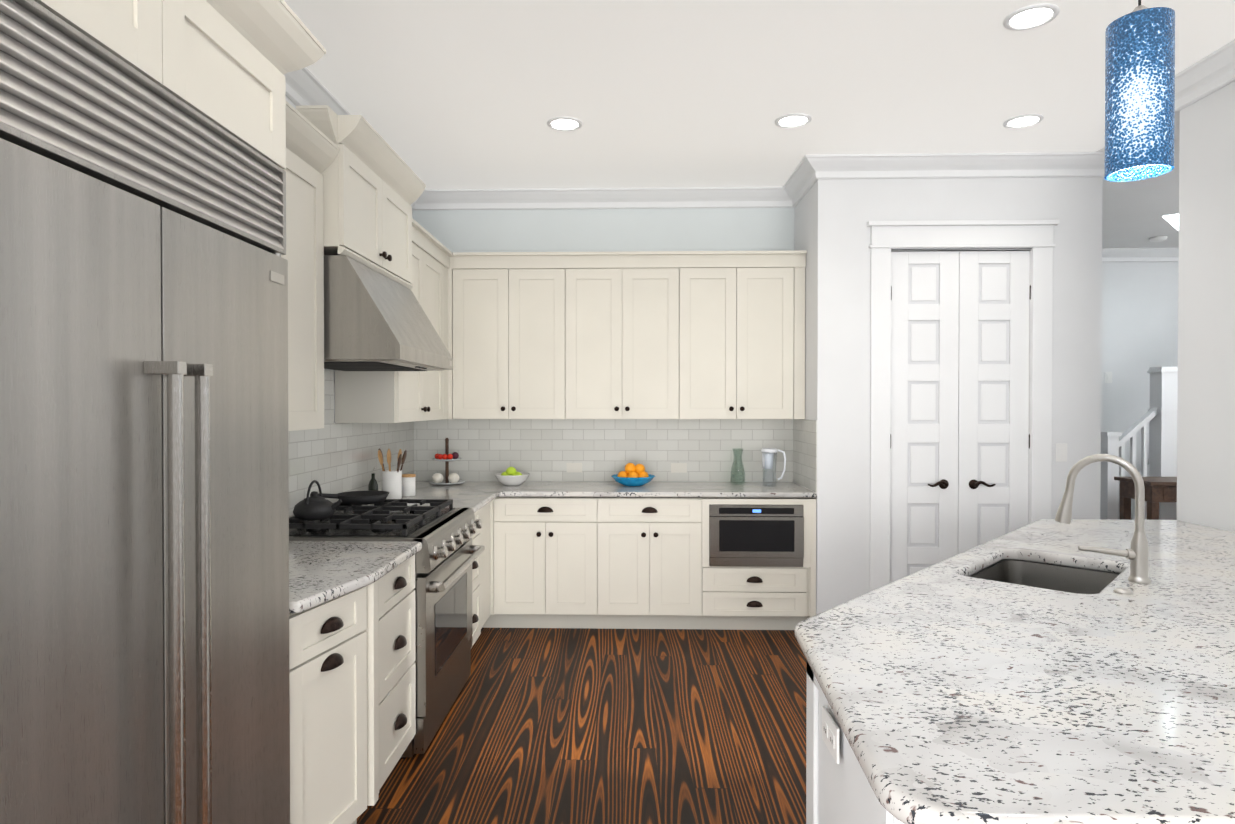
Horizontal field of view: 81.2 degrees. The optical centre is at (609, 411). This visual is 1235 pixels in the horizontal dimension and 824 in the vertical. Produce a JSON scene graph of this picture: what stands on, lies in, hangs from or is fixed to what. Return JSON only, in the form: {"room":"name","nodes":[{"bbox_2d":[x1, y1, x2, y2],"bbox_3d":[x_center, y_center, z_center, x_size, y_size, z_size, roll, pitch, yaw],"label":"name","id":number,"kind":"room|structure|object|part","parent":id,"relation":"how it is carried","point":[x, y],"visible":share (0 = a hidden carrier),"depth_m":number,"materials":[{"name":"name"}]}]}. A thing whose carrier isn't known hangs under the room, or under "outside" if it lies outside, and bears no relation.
{"room":"kitchen","nodes":[
{"label":"kitchen","id":0,"kind":"room"},
{"bbox_2d":[286,97,412,422],"bbox_3d":[-1.612,-0.061,1.930,0.120,3.050,7.100,0,1,2],"label":"wall","id":1,"kind":"structure","parent":0,"point":[288,100],"depth_m":3.92,"materials":[{"name":"white paint"}]},
{"bbox_2d":[34,0,325,168],"bbox_3d":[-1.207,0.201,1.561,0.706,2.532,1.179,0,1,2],"label":"upper cabinet","id":2,"kind":"object","parent":1,"relation":"attached to","point":[226,65],"visible":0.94,"depth_m":1.71,"materials":[{"name":"beige paint"}]},
{"bbox_2d":[281,109,328,430],"bbox_3d":[-1.360,-0.503,2.510,0.346,1.152,0.914,0,1,2],"label":"upper cabinet","id":3,"kind":"object","parent":1,"relation":"attached to","point":[312,150],"depth_m":2.79,"materials":[{"name":"beige paint"}]},
{"bbox_2d":[288,370,415,515],"bbox_3d":[-1.501,0.152,3.713,0.007,0.747,3.294,0,1,2],"label":"tile backsplash","id":4,"kind":"structure","parent":1,"relation":"attached to","point":[331,457],"depth_m":3.99,"materials":[{"name":"white tile"}]},
{"bbox_2d":[284,67,423,209],"bbox_3d":[-1.502,-1.523,1.853,0.105,0.124,6.980,0,1,2],"label":"crown molding","id":5,"kind":"structure","parent":1,"relation":"attached to","point":[305,86],"depth_m":3.49,"materials":[{"name":"white paint"}]},
{"bbox_2d":[296,105,425,288],"bbox_3d":[-1.257,-0.939,3.433,0.502,0.567,1.136,0,1,2],"label":"upper cabinet","id":6,"kind":"object","parent":1,"relation":"attached to","point":[374,185],"visible":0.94,"depth_m":3.20,"materials":[{"name":"beige paint"}]},
{"bbox_2d":[324,255,452,370],"bbox_3d":[-1.177,-0.432,3.436,0.646,0.443,0.892,0,1,2],"label":"range hood","id":7,"kind":"object","parent":1,"relation":"attached to","point":[374,320],"visible":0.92,"depth_m":2.99,"materials":[{"name":"silver metal"}]},
{"bbox_2d":[335,218,453,422],"bbox_3d":[-1.288,-0.518,4.452,0.386,1.145,1.088,0,1,2],"label":"upper cabinet","id":8,"kind":"object","parent":1,"relation":"attached to","point":[360,396],"depth_m":4.24,"materials":[{"name":"beige paint"}]},
{"bbox_2d":[357,628,806,823],"bbox_3d":[2.424,1.485,2.889,8.300,0.060,9.200,0,1,2],"label":"floor","id":9,"kind":"structure","parent":0,"point":[608,726],"depth_m":3.23,"materials":[{"name":"brown wood"}]},
{"bbox_2d":[0,0,289,823],"bbox_3d":[-1.201,0.401,1.519,0.716,2.134,1.021,0,1,2],"label":"refrigerator","id":10,"kind":"object","parent":9,"relation":"on","point":[144,566],"visible":1,"depth_m":1.40,"materials":[{"name":"silver metal"}]},
{"bbox_2d":[289,573,388,823],"bbox_3d":[-1.122,1.022,2.310,0.627,0.876,0.499,0,1,2],"label":"base cabinet","id":11,"kind":"object","parent":9,"relation":"on","point":[352,670],"depth_m":2.30,"materials":[{"name":"beige paint"}]},
{"bbox_2d":[289,541,408,612],"bbox_3d":[-1.159,0.555,2.526,0.750,0.034,0.931,0,1,2],"label":"countertop","id":12,"kind":"structure","parent":11,"relation":"on","point":[320,572],"depth_m":2.48,"materials":[{"name":"white stone"}]},
{"bbox_2d":[289,499,484,758],"bbox_3d":[-1.090,0.959,3.447,0.824,0.980,0.896,0,1,2],"label":"range","id":13,"kind":"object","parent":9,"relation":"on","point":[448,554],"visible":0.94,"depth_m":3.22,"materials":[{"name":"silver metal"}]},
{"bbox_2d":[293,480,341,519],"bbox_3d":[-1.291,0.386,3.192,0.212,0.170,0.176,0,1,2],"label":"tea kettle","id":14,"kind":"object","parent":13,"relation":"on","point":[314,506],"visible":1,"depth_m":3.14,"materials":[{"name":"metal"}]},
{"bbox_2d":[310,490,389,504],"bbox_3d":[-1.311,0.432,3.698,0.336,0.068,0.314,0,1,2],"label":"skillet","id":15,"kind":"object","parent":13,"relation":"on","point":[361,497],"visible":0.9,"depth_m":3.64,"materials":[{"name":"metal"}]},
{"bbox_2d":[389,554,415,773],"bbox_3d":[-1.168,1.018,2.753,0.718,0.876,0.487,0,1,2],"label":"base cabinet","id":16,"kind":"object","parent":9,"relation":"on","point":[402,641],"depth_m":2.80,"materials":[{"name":"beige paint"}]},
{"bbox_2d":[369,541,421,579],"bbox_3d":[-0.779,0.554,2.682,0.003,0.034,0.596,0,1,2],"label":"countertop","id":17,"kind":"structure","parent":16,"relation":"on","point":[398,556],"depth_m":2.68,"materials":[{"name":"white stone"}]},
{"bbox_2d":[471,506,484,647],"bbox_3d":[-1.133,1.005,4.104,0.716,0.876,0.405,0,1,2],"label":"base cabinet","id":18,"kind":"object","parent":9,"relation":"on","point":[478,566],"depth_m":4.24,"materials":[{"name":"beige paint"}]},
{"bbox_2d":[352,489,504,512],"bbox_3d":[-1.098,0.538,4.283,0.780,0.034,0.773,0,1,2],"label":"countertop","id":19,"kind":"structure","parent":18,"relation":"on","point":[475,499],"depth_m":4.43,"materials":[{"name":"white stone"}]},
{"bbox_2d":[368,467,377,490],"bbox_3d":[-1.377,0.421,4.194,0.056,0.202,0.056,0,1,2],"label":"oil cruet","id":20,"kind":"object","parent":19,"relation":"on","point":[373,484],"visible":0.65,"depth_m":4.18,"materials":[{"name":"black"}]},
{"bbox_2d":[378,448,406,498],"bbox_3d":[-1.305,0.369,4.310,0.163,0.302,0.200,0,1,2],"label":"utensil crock","id":21,"kind":"object","parent":19,"relation":"on","point":[392,482],"visible":0.96,"depth_m":4.26,"materials":[{"name":"white ceramic"}]},
{"bbox_2d":[402,474,415,496],"bbox_3d":[-1.247,0.452,4.462,0.087,0.134,0.088,0,1,2],"label":"canister","id":22,"kind":"object","parent":19,"relation":"on","point":[408,485],"visible":0.92,"depth_m":4.42,"materials":[{"name":"white ceramic"}]},
{"bbox_2d":[485,502,489,621],"bbox_3d":[-1.132,1.001,4.507,0.696,0.876,0.400,0,1,2],"label":"base cabinet","id":23,"kind":"object","parent":9,"relation":"on","point":[487,507],"depth_m":4.60,"materials":[{"name":"beige paint"}]},
{"bbox_2d":[482,497,505,627],"bbox_3d":[-1.069,0.996,5.030,0.794,0.876,0.646,0,1,2],"label":"base cabinet","id":24,"kind":"object","parent":9,"relation":"on","point":[497,618],"depth_m":4.70,"materials":[{"name":"beige paint"}]},
{"bbox_2d":[506,497,609,628],"bbox_3d":[-0.372,0.996,5.012,0.756,0.876,0.646,0,1,2],"label":"base cabinet","id":25,"kind":"object","parent":9,"relation":"on","point":[606,562],"depth_m":4.69,"materials":[{"name":"beige paint"}]},
{"bbox_2d":[610,497,709,628],"bbox_3d":[0.251,0.996,4.995,0.802,0.876,0.646,0,1,2],"label":"base cabinet","id":26,"kind":"object","parent":9,"relation":"on","point":[660,568],"depth_m":4.67,"materials":[{"name":"beige paint"}]},
{"bbox_2d":[709,504,803,566],"bbox_3d":[0.949,0.798,4.796,0.601,0.395,0.332,0,1,2],"label":"microwave","id":27,"kind":"object","parent":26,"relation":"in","point":[757,535],"visible":0.9,"depth_m":4.63,"materials":[{"name":"silver metal"}]},
{"bbox_2d":[710,557,813,629],"bbox_3d":[0.954,1.217,4.979,0.696,0.434,0.646,0,1,2],"label":"base cabinet","id":28,"kind":"object","parent":9,"relation":"on","point":[741,597],"depth_m":4.66,"materials":[{"name":"beige paint"}]},
{"bbox_2d":[870,786,903,823],"bbox_3d":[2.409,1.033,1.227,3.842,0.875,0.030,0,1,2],"label":"base cabinet","id":29,"kind":"object","parent":9,"relation":"on","point":[878,814],"depth_m":1.31,"materials":[{"name":"white paint"}]},
{"bbox_2d":[795,519,1234,823],"bbox_3d":[2.396,0.557,2.245,3.922,0.056,2.630,0,1,2],"label":"countertop","id":30,"kind":"structure","parent":29,"relation":"on","point":[953,692],"depth_m":1.46,"materials":[{"name":"white stone"}]},
{"bbox_2d":[972,560,1117,593],"bbox_3d":[1.497,0.673,2.486,0.398,0.180,0.600,1,1,44],"label":"undermount sink","id":31,"kind":"object","parent":30,"relation":"in","point":[1065,579],"visible":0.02,"depth_m":2.72,"materials":[{"name":"silver metal"}]},
{"bbox_2d":[1055,454,1150,583],"bbox_3d":[1.616,0.338,2.367,0.209,0.402,0.197,0,1,2],"label":"faucet","id":32,"kind":"object","parent":30,"relation":"on","point":[1137,553],"visible":1,"depth_m":2.30,"materials":[{"name":"grey metal"}]},
{"bbox_3d":[1.541,0.536,2.163,0.048,0.011,0.048,0,1,2],"label":"air switch button","id":33,"kind":"part","parent":30,"relation":"part of","materials":[{"name":"silver metal"}]},
{"bbox_2d":[806,560,1118,823],"bbox_3d":[1.329,1.022,2.409,1.620,0.875,2.277,0,1,2],"label":"base cabinet","id":34,"kind":"object","parent":9,"relation":"on","point":[842,792],"depth_m":1.69,"materials":[{"name":"white paint"}]},
{"bbox_2d":[822,706,838,763],"bbox_3d":[0.493,0.722,1.617,0.008,0.076,0.120,0,1,2],"label":"outlet","id":35,"kind":"object","parent":34,"relation":"attached to","point":[830,733],"visible":1,"depth_m":1.60,"materials":[{"name":"white plastic"}]},
{"bbox_2d":[1100,367,1177,519],"bbox_3d":[5.283,0.190,6.847,1.495,2.453,0.670,0,1,2],"label":"stair railing","id":36,"kind":"object","parent":9,"relation":"on","point":[1160,415],"visible":0.35,"depth_m":6.58,"materials":[{"name":"white paint"}]},
{"bbox_2d":[1114,477,1176,519],"bbox_3d":[4.990,0.996,6.092,1.140,0.855,0.450,0,1,2],"label":"console table","id":37,"kind":"object","parent":9,"relation":"on","point":[1160,489],"visible":0.23,"depth_m":5.95,"materials":[{"name":"brown wood"}]},
{"bbox_2d":[413,208,793,481],"bbox_3d":[-0.054,-0.095,5.380,2.812,3.050,0.120,0,1,2],"label":"wall","id":38,"kind":"structure","parent":0,"point":[673,229],"depth_m":5.31,"materials":[{"name":"paint"}]},
{"bbox_2d":[448,252,579,418],"bbox_3d":[-0.681,-0.525,5.155,0.906,1.144,0.346,0,1,2],"label":"upper cabinet","id":39,"kind":"object","parent":38,"relation":"attached to","point":[514,317],"depth_m":4.99,"materials":[{"name":"beige paint"}]},
{"bbox_2d":[416,419,791,481],"bbox_3d":[-0.041,0.280,5.318,2.781,0.462,0.009,0,1,2],"label":"tile backsplash","id":40,"kind":"structure","parent":38,"relation":"attached to","point":[545,449],"depth_m":5.32,"materials":[{"name":"white tile"}]},
{"bbox_2d":[424,186,794,209],"bbox_3d":[0.003,-1.556,5.252,2.692,0.124,0.105,0,1,2],"label":"crown molding","id":41,"kind":"structure","parent":38,"relation":"attached to","point":[769,196],"depth_m":5.26,"materials":[{"name":"white paint"}]},
{"bbox_2d":[580,251,691,418],"bbox_3d":[0.089,-0.525,5.135,0.935,1.144,0.346,0,1,2],"label":"upper cabinet","id":42,"kind":"object","parent":38,"relation":"attached to","point":[642,335],"depth_m":4.96,"materials":[{"name":"beige paint"}]},
{"bbox_2d":[692,250,806,418],"bbox_3d":[0.874,-0.524,5.114,0.935,1.144,0.346,0,1,2],"label":"upper cabinet","id":43,"kind":"object","parent":38,"relation":"attached to","point":[748,307],"depth_m":4.94,"materials":[{"name":"beige paint"}]},
{"bbox_2d":[710,497,805,504],"bbox_3d":[0.954,0.576,4.973,0.604,0.036,0.646,0,1,2],"label":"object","id":44,"kind":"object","parent":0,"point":[713,500],"depth_m":4.65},
{"bbox_2d":[416,481,816,497],"bbox_3d":[-0.065,0.531,4.983,2.807,0.034,0.682,0,1,2],"label":"countertop","id":45,"kind":"structure","parent":44,"relation":"on","point":[527,488],"depth_m":4.80,"materials":[{"name":"white stone"}]},
{"bbox_2d":[429,438,464,484],"bbox_3d":[-1.157,0.347,5.123,0.256,0.330,0.256,0,1,2],"label":"tiered stand","id":46,"kind":"object","parent":45,"relation":"on","point":[451,478],"visible":1,"depth_m":5.07,"materials":[{"name":"grey ceramic"}]},
{"bbox_2d":[494,467,529,485],"bbox_3d":[-0.686,0.448,5.062,0.251,0.130,0.252,0,1,2],"label":"bowl","id":47,"kind":"object","parent":45,"relation":"on","point":[511,476],"visible":1,"depth_m":5.00,"materials":[{"name":"white ceramic"}]},
{"bbox_2d":[611,463,654,486],"bbox_3d":[0.162,0.434,5.029,0.312,0.158,0.312,0,1,2],"label":"bowl","id":48,"kind":"object","parent":45,"relation":"on","point":[632,474],"visible":1,"depth_m":4.98,"materials":[{"name":"blue ceramic"}]},
{"bbox_2d":[730,448,744,484],"bbox_3d":[0.909,0.386,5.119,0.104,0.252,0.104,0,1,2],"label":"glass carafe","id":49,"kind":"object","parent":45,"relation":"on","point":[742,479],"visible":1,"depth_m":5.11,"materials":[{"name":"green glass"}]},
{"bbox_2d":[761,448,785,486],"bbox_3d":[1.142,0.383,5.013,0.172,0.262,0.136,0,1,2],"label":"water pitcher","id":50,"kind":"object","parent":45,"relation":"on","point":[768,456],"visible":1,"depth_m":4.98,"materials":[{"name":"clear glass"}]},
{"bbox_2d":[284,0,1234,247],"bbox_3d":[2.424,-1.635,2.858,8.300,0.080,9.200,0,1,2],"label":"ceiling","id":51,"kind":"structure","parent":0,"point":[457,94],"depth_m":3.51,"materials":[{"name":"paint"}]},
{"bbox_2d":[547,116,581,130],"bbox_3d":[-0.251,-1.601,4.010,0.195,0.010,0.195,-1,1,-43],"label":"recessed light","id":52,"kind":"object","parent":51,"relation":"in","point":[562,123],"depth_m":4.00,"materials":[{"name":"white paint"}]},
{"bbox_2d":[775,113,811,127],"bbox_3d":[1.009,-1.601,3.967,0.195,0.010,0.195,-1,1,-43],"label":"recessed light","id":53,"kind":"object","parent":51,"relation":"in","point":[794,120],"depth_m":3.96,"materials":[{"name":"white paint"}]},
{"bbox_2d":[1003,114,1043,128],"bbox_3d":[2.278,-1.601,3.973,0.195,0.010,0.195,-1,1,-43],"label":"recessed light","id":54,"kind":"object","parent":51,"relation":"in","point":[1025,120],"depth_m":3.96,"materials":[{"name":"white paint"}]},
{"bbox_2d":[1003,3,1058,30],"bbox_3d":[1.700,-1.591,2.908,0.195,0.010,0.195,-1,1,-43],"label":"recessed light","id":55,"kind":"object","parent":51,"relation":"in","point":[1031,16],"depth_m":2.90,"materials":[{"name":"white paint"}]},
{"bbox_2d":[1104,0,1174,181],"bbox_3d":[1.042,-1.026,1.415,0.120,1.110,0.120,0,1,2],"label":"pendant light","id":56,"kind":"object","parent":51,"relation":"hanging from","point":[1139,88],"visible":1,"depth_m":1.38,"materials":[{"name":"blue glass"}]},
{"bbox_2d":[1149,236,1166,241],"bbox_3d":[5.128,-1.615,6.738,0.136,0.034,0.136,0,1,2],"label":"smoke detector","id":57,"kind":"object","parent":51,"relation":"attached to","point":[1158,239],"visible":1,"depth_m":6.70,"materials":[{"name":"white plastic"}]},
{"bbox_2d":[1162,214,1178,230],"bbox_3d":[5.073,-1.623,5.984,0.970,0.001,0.970,0,1,2],"label":"ceiling panel","id":58,"kind":"object","parent":51,"relation":"attached to","point":[1173,220],"visible":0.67,"depth_m":6.10,"materials":[{"name":"white"}]},
{"bbox_2d":[794,190,809,489],"bbox_3d":[1.397,-0.091,5.011,0.110,3.050,0.540,0,1,2],"label":"wall","id":59,"kind":"structure","parent":0,"point":[801,210],"depth_m":4.91,"materials":[{"name":"white paint"}]},
{"bbox_2d":[780,169,814,206],"bbox_3d":[1.288,-1.553,4.890,0.105,0.124,0.540,0,1,2],"label":"crown molding","id":60,"kind":"structure","parent":59,"relation":"attached to","point":[792,192],"depth_m":5.09,"materials":[{"name":"white paint"}]},
{"bbox_2d":[792,419,816,491],"bbox_3d":[1.337,0.283,4.946,0.007,0.462,0.632,0,1,2],"label":"tile backsplash","id":61,"kind":"structure","parent":59,"relation":"attached to","point":[804,432],"depth_m":4.94,"materials":[{"name":"white tile"}]},
{"bbox_2d":[810,177,1077,614],"bbox_3d":[2.158,-0.088,4.656,1.650,3.050,0.110,0,1,2],"label":"wall","id":62,"kind":"structure","parent":0,"point":[832,230],"depth_m":4.61,"materials":[{"name":"white paint"}]},
{"bbox_2d":[796,152,1104,182],"bbox_3d":[2.166,-1.549,4.534,1.883,0.124,0.105,0,1,2],"label":"crown molding","id":63,"kind":"structure","parent":62,"relation":"attached to","point":[813,167],"depth_m":4.54,"materials":[{"name":"white paint"}]},
{"bbox_2d":[890,251,1030,582],"bbox_3d":[2.238,0.201,4.607,0.894,2.458,0.091,0,1,2],"label":"pantry door","id":64,"kind":"structure","parent":62,"relation":"in","point":[959,437],"depth_m":4.62,"materials":[{"name":"white paint"}]},
{"bbox_2d":[867,220,1058,591],"bbox_3d":[2.235,0.114,4.633,1.187,2.648,0.155,0,1,2],"label":"door frame","id":65,"kind":"structure","parent":62,"relation":"attached to","point":[1036,236],"depth_m":4.57,"materials":[{"name":"white paint"}]},
{"bbox_2d":[1056,443,1066,461],"bbox_3d":[2.873,0.258,4.581,0.070,0.115,0.009,0,1,2],"label":"switch plate","id":66,"kind":"object","parent":62,"relation":"attached to","point":[1061,452],"visible":1,"depth_m":4.58,"materials":[{"name":"white plastic"}]},
{"bbox_2d":[1078,177,1102,518],"bbox_3d":[3.087,-0.100,5.967,0.138,3.050,2.780,0,1,2],"label":"wall","id":67,"kind":"structure","parent":0,"point":[1089,188],"depth_m":4.57,"materials":[{"name":"white paint"}]},
{"bbox_2d":[1101,262,1178,476],"bbox_3d":[4.839,-0.114,7.361,3.510,3.050,0.100,0,1,2],"label":"wall","id":68,"kind":"structure","parent":0,"point":[1139,320],"depth_m":7.27,"materials":[{"name":"white light blue-gray paint"}]},
{"bbox_2d":[1102,247,1178,261],"bbox_3d":[4.891,-1.576,7.243,3.400,0.124,0.105,0,1,2],"label":"crown molding","id":69,"kind":"structure","parent":68,"relation":"attached to","point":[1108,254],"depth_m":7.24,"materials":[{"name":"white paint"}]},
{"bbox_2d":[1177,81,1234,531],"bbox_3d":[4.687,-0.074,3.313,3.800,3.050,0.360,0,1,2],"label":"wall","id":70,"kind":"structure","parent":0,"point":[1206,403],"depth_m":3.36,"materials":[{"name":"white paint"}]},
{"bbox_2d":[1175,39,1234,110],"bbox_3d":[4.584,-1.538,3.302,3.805,0.124,0.570,0,1,2],"label":"crown molding","id":71,"kind":"structure","parent":70,"relation":"attached to","point":[1212,72],"depth_m":3.30,"materials":[{"name":"white paint"}]}
]}

